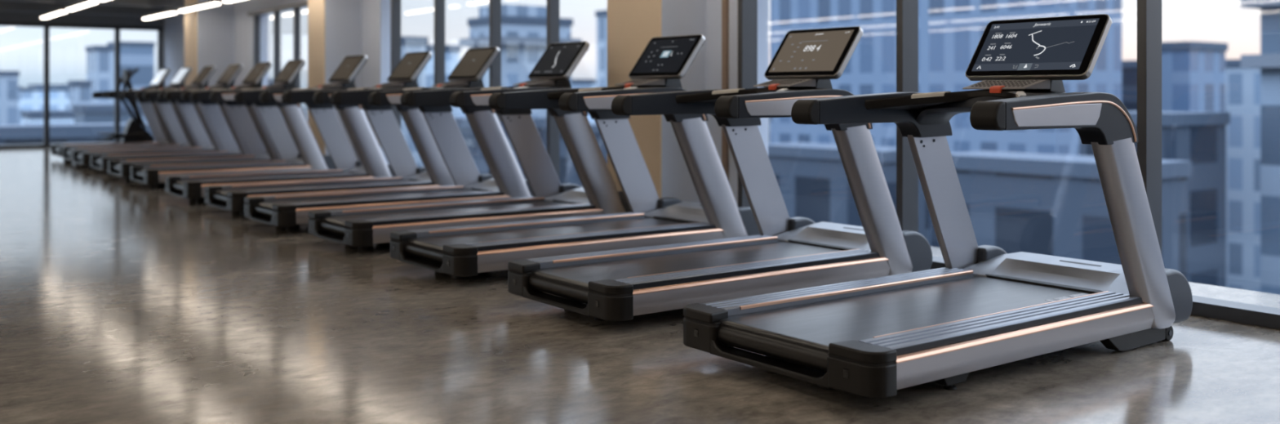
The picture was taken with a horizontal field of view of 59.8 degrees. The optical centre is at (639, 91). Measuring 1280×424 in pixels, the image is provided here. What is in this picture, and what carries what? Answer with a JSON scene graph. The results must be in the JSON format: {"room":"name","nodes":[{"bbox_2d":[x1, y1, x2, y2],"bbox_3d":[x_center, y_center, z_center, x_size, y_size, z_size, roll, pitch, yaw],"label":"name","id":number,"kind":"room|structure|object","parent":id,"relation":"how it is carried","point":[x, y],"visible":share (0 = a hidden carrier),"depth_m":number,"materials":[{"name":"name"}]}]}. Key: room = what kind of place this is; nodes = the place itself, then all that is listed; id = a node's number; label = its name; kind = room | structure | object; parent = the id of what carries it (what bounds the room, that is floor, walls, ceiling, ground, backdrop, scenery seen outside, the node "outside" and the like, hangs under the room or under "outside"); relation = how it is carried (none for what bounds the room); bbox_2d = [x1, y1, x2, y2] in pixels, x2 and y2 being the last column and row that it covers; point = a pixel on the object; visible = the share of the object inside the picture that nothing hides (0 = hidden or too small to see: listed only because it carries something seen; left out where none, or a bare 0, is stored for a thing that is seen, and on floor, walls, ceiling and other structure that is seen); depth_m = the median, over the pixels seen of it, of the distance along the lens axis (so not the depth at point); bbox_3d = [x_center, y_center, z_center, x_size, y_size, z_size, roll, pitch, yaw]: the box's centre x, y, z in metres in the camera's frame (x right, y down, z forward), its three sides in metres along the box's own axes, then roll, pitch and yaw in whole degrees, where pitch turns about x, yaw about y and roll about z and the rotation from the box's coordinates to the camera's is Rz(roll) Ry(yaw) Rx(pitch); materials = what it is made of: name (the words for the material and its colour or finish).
{"room":"gym","nodes":[
{"label":"gym","id":0,"kind":"room"},
{"bbox_2d":[0,10,164,26],"bbox_3d":[-16.388,-1.560,19.460,16.100,0.330,0.300,0,0,-37],"label":"wall","id":1,"kind":"structure","parent":0,"point":[11,16],"depth_m":22.94,"materials":[{"name":"black paint"}]},
{"bbox_2d":[0,21,164,148],"bbox_3d":[-16.548,-0.130,19.340,15.700,2.530,0.200,0,0,-37],"label":"window","id":2,"kind":"structure","parent":1,"relation":"in","point":[46,26],"depth_m":22.77,"materials":[{"name":"metal"}]},
{"bbox_2d":[0,0,174,11],"bbox_3d":[-7.365,-1.825,7.415,16.100,0.200,30.700,0,0,-37],"label":"ceiling","id":3,"kind":"structure","parent":0,"point":[163,8],"depth_m":22.25,"materials":[{"name":"black paint"}]},
{"bbox_2d":[40,2,66,18],"bbox_3d":[-10.602,-1.548,20.109,0.110,0.355,2.100,0,0,-37],"label":"ceiling light","id":4,"kind":"object","parent":3,"relation":"hanging from","point":[61,11],"visible":0.95,"depth_m":19.85,"materials":[{"name":"white plastic"}]},
{"bbox_2d":[40,10,66,18],"bbox_3d":[-10.602,-1.385,20.109,0.100,0.030,2.080,0,0,-37],"label":"diffuser","id":5,"kind":"object","parent":4,"relation":"attached to","point":[54,13],"depth_m":20.00,"materials":[{"name":"white plastic"}]},
{"bbox_2d":[66,0,97,10],"bbox_3d":[-9.067,-1.548,18.060,0.110,0.355,2.100,0,0,-37],"label":"ceiling light","id":6,"kind":"object","parent":3,"relation":"hanging from","point":[84,3],"visible":0.98,"depth_m":17.90,"materials":[{"name":"white plastic"}]},
{"bbox_2d":[0,0,184,16],"bbox_3d":[-14.360,-1.645,16.169,15.400,0.160,6.300,0,0,-37],"label":"trim","id":7,"kind":"structure","parent":3,"relation":"attached to","point":[4,6],"depth_m":21.61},
{"bbox_2d":[142,8,177,19],"bbox_3d":[-8.811,-1.548,20.387,0.110,0.355,2.100,0,0,-37],"label":"ceiling light","id":8,"kind":"object","parent":3,"relation":"hanging from","point":[171,11],"visible":0.98,"depth_m":20.15,"materials":[{"name":"white plastic"}]},
{"bbox_2d":[142,12,177,19],"bbox_3d":[-8.811,-1.385,20.387,0.100,0.030,2.080,0,0,-37],"label":"diffuser","id":9,"kind":"object","parent":8,"relation":"attached to","point":[157,15],"depth_m":20.37,"materials":[{"name":"white plastic"}]},
{"bbox_2d":[177,0,221,12],"bbox_3d":[-7.277,-1.548,18.338,0.110,0.355,2.100,0,0,-37],"label":"ceiling light","id":10,"kind":"object","parent":3,"relation":"hanging from","point":[212,2],"visible":1,"depth_m":18.15,"materials":[{"name":"white plastic"}]},
{"bbox_2d":[222,0,239,2],"bbox_3d":[-5.742,-1.548,16.290,0.110,0.355,2.100,0,0,-37],"label":"ceiling light","id":11,"kind":"object","parent":3,"relation":"hanging from","point":[224,1],"visible":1,"depth_m":16.89,"materials":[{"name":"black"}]},
{"bbox_2d":[163,0,768,205],"bbox_3d":[-4.641,-0.100,16.402,0.250,2.470,18.988,0,0,-36],"label":"wall","id":12,"kind":"structure","parent":0,"point":[375,14],"depth_m":14.46,"materials":[{"name":"grey paint"}]},
{"bbox_2d":[163,0,307,29],"bbox_3d":[-1.308,-1.530,11.765,0.270,0.390,30.410,0,0,-36],"label":"trim","id":13,"kind":"structure","parent":12,"relation":"attached to","point":[240,7],"depth_m":19.17,"materials":[{"name":"grey paint"}]},
{"bbox_2d":[247,0,307,108],"bbox_3d":[-5.400,-0.100,17.164,0.170,2.470,4.053,0,0,-36],"label":"window","id":14,"kind":"structure","parent":12,"relation":"in","point":[296,7],"depth_m":17.73,"materials":[{"name":"metal"}]},
{"bbox_2d":[390,0,559,182],"bbox_3d":[-1.684,-0.100,12.014,0.170,2.470,5.854,0,0,-36],"label":"window","id":15,"kind":"structure","parent":12,"relation":"in","point":[553,6],"depth_m":11.84,"materials":[{"name":"metal"}]},
{"bbox_2d":[721,0,728,181],"bbox_3d":[0.682,-0.100,8.801,0.051,2.470,0.050,0,0,-37],"label":"trim","id":16,"kind":"structure","parent":12,"relation":"attached to","point":[725,3],"depth_m":8.78,"materials":[{"name":"black metal"}]},
{"bbox_2d":[737,0,1279,328],"bbox_3d":[4.117,-0.100,3.971,0.170,2.470,11.425,0,0,-36],"label":"window","id":17,"kind":"structure","parent":12,"relation":"in","point":[1148,11],"depth_m":5.92,"materials":[{"name":"metal"}]},
{"bbox_2d":[0,146,1279,423],"bbox_3d":[-7.365,1.235,7.415,16.100,0.200,30.700,0,0,-37],"label":"floor","id":18,"kind":"structure","parent":0,"point":[123,300],"depth_m":4.77,"materials":[{"name":"concrete"}]},
{"bbox_2d":[50,67,176,159],"bbox_3d":[-8.881,0.364,19.173,2.150,1.542,0.961,0,0,-37],"label":"treadmill","id":19,"kind":"object","parent":18,"relation":"on","point":[154,117],"visible":0.39,"depth_m":19.29,"materials":[{"name":"black plastic"}]},
{"bbox_2d":[97,67,154,142],"bbox_3d":[-9.527,0.344,21.101,1.350,1.582,0.600,0,0,-37],"label":"elliptical trainer","id":20,"kind":"object","parent":18,"relation":"on","point":[133,131],"visible":0.8,"depth_m":20.94,"materials":[{"name":"black plastic"}]},
{"bbox_2d":[62,66,199,159],"bbox_3d":[-8.150,0.364,18.221,2.240,1.542,0.961,0,0,-37],"label":"treadmill","id":21,"kind":"object","parent":18,"relation":"on","point":[183,136],"visible":0.37,"depth_m":18.34,"materials":[{"name":"black plastic"}]},
{"bbox_2d":[179,142,190,146],"bbox_3d":[-7.454,0.932,18.743,0.424,0.223,0.788,0,0,-37],"label":"hood","id":22,"kind":"object","parent":21,"relation":"attached to","point":[180,144],"depth_m":18.91,"materials":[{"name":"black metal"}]},
{"bbox_2d":[71,65,223,168],"bbox_3d":[-7.425,0.364,17.265,2.374,1.542,0.961,0,0,-37],"label":"treadmill","id":23,"kind":"object","parent":18,"relation":"on","point":[193,112],"visible":0.49,"depth_m":17.35,"materials":[{"name":"black plastic"}]},
{"bbox_2d":[202,145,213,149],"bbox_3d":[-6.687,0.932,17.818,0.450,0.223,0.788,0,0,-37],"label":"hood","id":24,"kind":"object","parent":23,"relation":"attached to","point":[204,147],"depth_m":17.99,"materials":[{"name":"grey plastic"}]},
{"bbox_2d":[89,63,249,172],"bbox_3d":[-6.598,0.364,16.135,2.363,1.542,0.961,0,0,-37],"label":"treadmill","id":25,"kind":"object","parent":18,"relation":"on","point":[218,113],"visible":0.44,"depth_m":16.24,"materials":[{"name":"black plastic"}]},
{"bbox_2d":[227,149,240,153],"bbox_3d":[-5.863,0.932,16.685,0.448,0.223,0.788,0,0,-37],"label":"hood","id":26,"kind":"object","parent":25,"relation":"attached to","point":[229,151],"depth_m":16.83,"materials":[{"name":"grey plastic"}]},
{"bbox_2d":[107,61,280,180],"bbox_3d":[-5.779,0.364,14.937,2.358,1.542,0.961,0,0,-37],"label":"treadmill","id":27,"kind":"object","parent":18,"relation":"on","point":[246,116],"visible":0.47,"depth_m":15.05,"materials":[{"name":"black plastic"}]},
{"bbox_2d":[254,152,269,157],"bbox_3d":[-5.045,0.932,15.486,0.447,0.223,0.788,0,0,-37],"label":"hood","id":28,"kind":"object","parent":27,"relation":"attached to","point":[256,154],"depth_m":15.66,"materials":[{"name":"grey plastic"}]},
{"bbox_2d":[184,0,234,86],"bbox_3d":[-7.683,-0.295,19.858,0.656,2.860,0.800,0,0,-37],"label":"column","id":29,"kind":"structure","parent":18,"relation":"on","point":[209,32],"depth_m":19.55,"materials":[{"name":"grey paint"}]},
{"bbox_2d":[129,59,336,187],"bbox_3d":[-4.988,0.364,13.842,2.352,1.542,0.961,0,0,-37],"label":"treadmill","id":30,"kind":"object","parent":18,"relation":"on","point":[291,135],"visible":0.64,"depth_m":13.87,"materials":[{"name":"black plastic"}]},
{"bbox_2d":[285,156,303,163],"bbox_3d":[-4.257,0.932,14.390,0.446,0.223,0.788,0,0,-37],"label":"hood","id":31,"kind":"object","parent":30,"relation":"attached to","point":[288,159],"depth_m":14.55,"materials":[{"name":"grey plastic"}]},
{"bbox_2d":[165,54,395,202],"bbox_3d":[-3.796,0.364,12.112,2.397,1.542,0.961,0,0,-37],"label":"treadmill","id":32,"kind":"object","parent":18,"relation":"on","point":[372,163],"visible":0.62,"depth_m":12.17,"materials":[{"name":"black plastic"}]},
{"bbox_2d":[342,164,365,173],"bbox_3d":[-3.051,0.932,12.670,0.454,0.223,0.788,0,0,-37],"label":"hood","id":33,"kind":"object","parent":32,"relation":"attached to","point":[346,168],"depth_m":12.82,"materials":[{"name":"grey plastic"}]},
{"bbox_2d":[204,51,455,215],"bbox_3d":[-2.893,0.364,10.977,2.486,1.542,0.961,0,0,-37],"label":"treadmill","id":34,"kind":"object","parent":18,"relation":"on","point":[435,172],"visible":0.59,"depth_m":11.05,"materials":[{"name":"black plastic"}]},
{"bbox_2d":[402,170,431,181],"bbox_3d":[-2.119,0.932,11.556,0.471,0.223,0.788,0,0,-37],"label":"hood","id":35,"kind":"object","parent":34,"relation":"attached to","point":[407,175],"depth_m":11.71,"materials":[{"name":"grey plastic"}]},
{"bbox_2d":[307,0,361,160],"bbox_3d":[-4.122,-0.295,15.029,0.526,2.860,0.600,0,0,-37],"label":"column","id":36,"kind":"structure","parent":18,"relation":"on","point":[334,26],"depth_m":14.81,"materials":[{"name":"grey paint"}]},
{"bbox_2d":[244,46,534,230],"bbox_3d":[-2.092,0.364,9.877,2.553,1.542,0.961,0,0,-37],"label":"treadmill","id":37,"kind":"object","parent":18,"relation":"on","point":[506,180],"visible":0.64,"depth_m":9.94,"materials":[{"name":"black plastic"}]},
{"bbox_2d":[463,177,499,191],"bbox_3d":[-1.298,0.932,10.472,0.484,0.223,0.788,0,0,-37],"label":"hood","id":38,"kind":"object","parent":37,"relation":"attached to","point":[469,184],"depth_m":10.61,"materials":[{"name":"black metal"}]},
{"bbox_2d":[308,40,631,249],"bbox_3d":[-1.221,0.364,8.743,2.531,1.542,0.961,0,0,-37],"label":"treadmill","id":39,"kind":"object","parent":18,"relation":"on","point":[362,227],"visible":0.73,"depth_m":8.78,"materials":[{"name":"black plastic"}]},
{"bbox_2d":[544,186,590,204],"bbox_3d":[-0.433,0.932,9.333,0.480,0.223,0.788,0,0,-37],"label":"hood","id":40,"kind":"object","parent":39,"relation":"attached to","point":[557,195],"depth_m":9.46,"materials":[{"name":"grey metal"}]},
{"bbox_2d":[390,34,759,278],"bbox_3d":[-0.354,0.369,7.508,2.464,1.532,1.005,0,0,-37],"label":"treadmill","id":41,"kind":"object","parent":18,"relation":"on","point":[464,251],"visible":0.76,"depth_m":7.51,"materials":[{"name":"black plastic"}]},
{"bbox_2d":[644,200,708,222],"bbox_3d":[0.413,0.934,8.082,0.467,0.221,0.824,0,0,-37],"label":"hood","id":42,"kind":"object","parent":41,"relation":"attached to","point":[669,211],"depth_m":8.19,"materials":[{"name":"grey metal"}]},
{"bbox_2d":[607,0,706,202],"bbox_3d":[0.136,-0.295,9.166,0.482,2.860,0.730,0,0,-37],"label":"column","id":43,"kind":"structure","parent":18,"relation":"on","point":[632,24],"depth_m":8.91,"materials":[{"name":"beige paint"}]},
{"bbox_2d":[507,26,932,320],"bbox_3d":[0.505,0.379,6.241,2.341,1.513,1.028,0,0,-37],"label":"treadmill","id":44,"kind":"object","parent":18,"relation":"on","point":[793,253],"visible":0.88,"depth_m":6.21,"materials":[{"name":"black plastic"}]},
{"bbox_2d":[595,299,599,307],"bbox_3d":[-0.200,0.998,5.236,0.007,0.034,0.024,0,0,-37],"label":"socket","id":45,"kind":"object","parent":44,"relation":"attached to","point":[597,300],"depth_m":5.23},
{"bbox_2d":[775,221,871,250],"bbox_3d":[1.233,0.936,6.786,0.443,0.218,0.843,0,0,-37],"label":"hood","id":46,"kind":"object","parent":44,"relation":"attached to","point":[827,236],"depth_m":6.85,"materials":[{"name":"grey metal"}]},
{"bbox_2d":[683,13,1192,398],"bbox_3d":[1.377,0.390,4.947,2.240,1.490,1.117,0,0,-37],"label":"treadmill","id":47,"kind":"object","parent":18,"relation":"on","point":[989,306],"visible":1,"depth_m":4.85,"materials":[{"name":"black metal"}]},
{"bbox_2d":[693,328,697,337],"bbox_3d":[0.234,1.000,4.609,0.006,0.034,0.026,0,0,-37],"label":"socket","id":48,"kind":"object","parent":47,"relation":"attached to","point":[695,330],"depth_m":4.61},
{"bbox_2d":[843,368,848,378],"bbox_3d":[0.732,1.000,3.945,0.006,0.034,0.026,0,0,-37],"label":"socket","id":49,"kind":"object","parent":47,"relation":"attached to","point":[846,371],"depth_m":3.94,"materials":[{"name":"black plastic"}]},
{"bbox_2d":[964,251,1129,294],"bbox_3d":[2.073,0.939,5.469,0.424,0.215,0.916,0,0,-37],"label":"hood","id":50,"kind":"object","parent":47,"relation":"attached to","point":[1047,272],"depth_m":5.48,"materials":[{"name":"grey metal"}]},
{"bbox_2d":[1053,296,1071,300],"bbox_3d":[1.916,0.938,5.049,0.095,0.001,0.040,0,0,-37],"label":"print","id":51,"kind":"object","parent":47,"relation":"on","point":[1055,298],"depth_m":5.06},
{"bbox_2d":[1069,293,1089,297],"bbox_3d":[2.024,0.938,5.129,0.123,0.001,0.040,0,0,-37],"label":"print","id":52,"kind":"object","parent":47,"relation":"on","point":[1073,295],"depth_m":5.14},
{"label":"outside","id":53,"kind":"structure","parent":0,"visible":0},
{"bbox_2d":[301,106,769,143],"bbox_3d":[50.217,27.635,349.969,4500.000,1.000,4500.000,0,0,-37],"label":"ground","id":54,"kind":"structure","parent":53,"point":[304,109],"depth_m":1180.50,"materials":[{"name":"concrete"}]},
{"bbox_2d":[0,71,19,124],"bbox_3d":[-62.354,12.588,106.349,4.700,29.095,5.200,0,0,-37],"label":"building","id":55,"kind":"structure","parent":54,"relation":"on","point":[9,80],"depth_m":105.24,"materials":[{"name":"concrete"}]},
{"bbox_2d":[18,86,22,124],"bbox_3d":[-84.321,13.253,128.002,22.500,27.765,6.200,0,0,-37],"label":"building","id":56,"kind":"structure","parent":54,"relation":"on","point":[20,87],"depth_m":132.22,"materials":[{"name":"concrete"}]},
{"bbox_2d":[21,87,69,124],"bbox_3d":[-91.613,13.273,173.767,9.900,27.725,8.200,0,0,-37],"label":"building","id":57,"kind":"structure","parent":54,"relation":"on","point":[32,98],"depth_m":169.24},
{"bbox_2d":[21,109,74,124],"bbox_3d":[-38.615,14.183,72.904,3.000,25.905,3.200,0,0,-37],"label":"building","id":58,"kind":"structure","parent":54,"relation":"on","point":[29,117],"depth_m":71.71,"materials":[{"name":"concrete"}]},
{"bbox_2d":[27,84,69,87],"bbox_3d":[-102.827,12.878,215.344,26.600,28.515,8.200,0,0,-37],"label":"building","id":59,"kind":"structure","parent":54,"relation":"on","point":[28,85],"depth_m":206.24,"materials":[{"name":"blue concrete"}]},
{"bbox_2d":[0,122,155,144],"bbox_3d":[-23.074,14.203,42.064,10.700,25.865,3.200,0,0,-37],"label":"building","id":60,"kind":"structure","parent":54,"relation":"on","point":[10,134],"depth_m":41.37,"materials":[{"name":"concrete"}]},
{"bbox_2d":[67,80,91,110],"bbox_3d":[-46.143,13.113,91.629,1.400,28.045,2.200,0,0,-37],"label":"building","id":61,"kind":"structure","parent":54,"relation":"on","point":[79,90],"depth_m":90.85,"materials":[{"name":"concrete"}]},
{"bbox_2d":[84,44,114,104],"bbox_3d":[-49.656,11.477,102.741,2.100,31.315,4.200,0,0,-37],"label":"building","id":62,"kind":"structure","parent":54,"relation":"on","point":[100,59],"depth_m":101.11,"materials":[{"name":"blue concrete"}]},
{"bbox_2d":[71,104,146,123],"bbox_3d":[-30.939,13.953,66.159,4.600,26.365,3.200,0,0,-37],"label":"building","id":63,"kind":"structure","parent":54,"relation":"on","point":[83,113],"depth_m":64.31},
{"bbox_2d":[106,40,155,104],"bbox_3d":[-56.424,10.843,123.285,3.900,32.585,5.200,0,0,-37],"label":"building","id":64,"kind":"structure","parent":54,"relation":"on","point":[133,55],"depth_m":121.42,"materials":[{"name":"blue concrete"}]},
{"bbox_2d":[267,78,283,117],"bbox_3d":[-27.290,13.083,81.387,3.100,28.105,3.200,0,0,-37],"label":"building","id":65,"kind":"structure","parent":54,"relation":"on","point":[270,81],"depth_m":79.94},
{"bbox_2d":[400,35,427,166],"bbox_3d":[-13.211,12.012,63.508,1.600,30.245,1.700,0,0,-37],"label":"building","id":66,"kind":"structure","parent":54,"relation":"on","point":[408,44],"depth_m":62.84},
{"bbox_2d":[425,44,461,116],"bbox_3d":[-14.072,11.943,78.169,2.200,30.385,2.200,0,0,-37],"label":"building","id":67,"kind":"structure","parent":54,"relation":"on","point":[451,51],"depth_m":77.48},
{"bbox_2d":[453,115,546,179],"bbox_3d":[-7.307,14.178,52.624,3.600,25.915,5.200,0,0,-37],"label":"building","id":68,"kind":"structure","parent":54,"relation":"on","point":[464,127],"depth_m":50.42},
{"bbox_2d":[458,4,582,117],"bbox_3d":[-7.716,10.842,71.685,6.200,32.585,5.000,0,0,-37],"label":"building","id":69,"kind":"structure","parent":54,"relation":"on","point":[523,27],"depth_m":69.71,"materials":[{"name":"blue concrete"}]},
{"bbox_2d":[459,79,596,122],"bbox_3d":[-13.671,12.928,111.578,31.700,28.415,5.200,0,0,-37],"label":"building","id":70,"kind":"structure","parent":54,"relation":"on","point":[575,83],"depth_m":114.32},
{"bbox_2d":[544,122,607,186],"bbox_3d":[-2.601,14.482,63.022,4.400,25.305,4.200,0,0,-37],"label":"building","id":71,"kind":"structure","parent":54,"relation":"on","point":[568,174],"depth_m":61.29,"materials":[{"name":"blue concrete"}]},
{"bbox_2d":[595,9,607,87],"bbox_3d":[0.180,10.092,96.340,7.000,34.085,4.200,0,0,-37],"label":"building","id":72,"kind":"structure","parent":54,"relation":"on","point":[602,15],"depth_m":95.24,"materials":[{"name":"blue concrete"}]},
{"bbox_2d":[768,142,929,244],"bbox_3d":[8.480,14.748,47.895,3.200,24.775,7.700,0,0,-37],"label":"building","id":73,"kind":"structure","parent":54,"relation":"on","point":[811,179],"depth_m":46.60,"materials":[{"name":"blue concrete"}]},
{"bbox_2d":[769,0,1121,245],"bbox_3d":[17.031,10.193,65.669,7.000,33.885,21.700,0,0,-37],"label":"building","id":74,"kind":"structure","parent":54,"relation":"on","point":[950,32],"depth_m":61.23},
{"bbox_2d":[930,150,1191,278],"bbox_3d":[13.012,14.602,35.172,3.200,25.065,7.300,0,0,-37],"label":"building","id":75,"kind":"structure","parent":54,"relation":"on","point":[1050,204],"depth_m":33.51,"materials":[{"name":"blue concrete"}]},
{"bbox_2d":[1121,60,1137,111],"bbox_3d":[29.751,12.652,66.202,3.200,28.965,2.900,0,0,-37],"label":"building","id":76,"kind":"structure","parent":54,"relation":"on","point":[1129,68],"depth_m":65.12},
{"bbox_2d":[1079,111,1230,286],"bbox_3d":[19.506,13.957,42.348,4.200,26.355,3.800,0,0,-37],"label":"building","id":77,"kind":"structure","parent":54,"relation":"on","point":[1199,138],"depth_m":41.08,"materials":[{"name":"blue concrete"}]},
{"bbox_2d":[1161,40,1228,111],"bbox_3d":[30.799,12.203,62.301,4.200,29.865,2.200,0,0,-37],"label":"building","id":78,"kind":"structure","parent":54,"relation":"on","point":[1193,73],"depth_m":61.16,"materials":[{"name":"blue concrete"}]},
{"bbox_2d":[1225,58,1260,291],"bbox_3d":[38.603,12.578,69.396,5.200,29.115,3.000,0,0,-37],"label":"building","id":79,"kind":"structure","parent":54,"relation":"on","point":[1242,85],"depth_m":67.71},
{"bbox_2d":[1240,0,1279,294],"bbox_3d":[26.576,10.693,42.084,6.000,32.885,4.700,0,0,-37],"label":"building","id":80,"kind":"structure","parent":54,"relation":"on","point":[1268,59],"depth_m":41.78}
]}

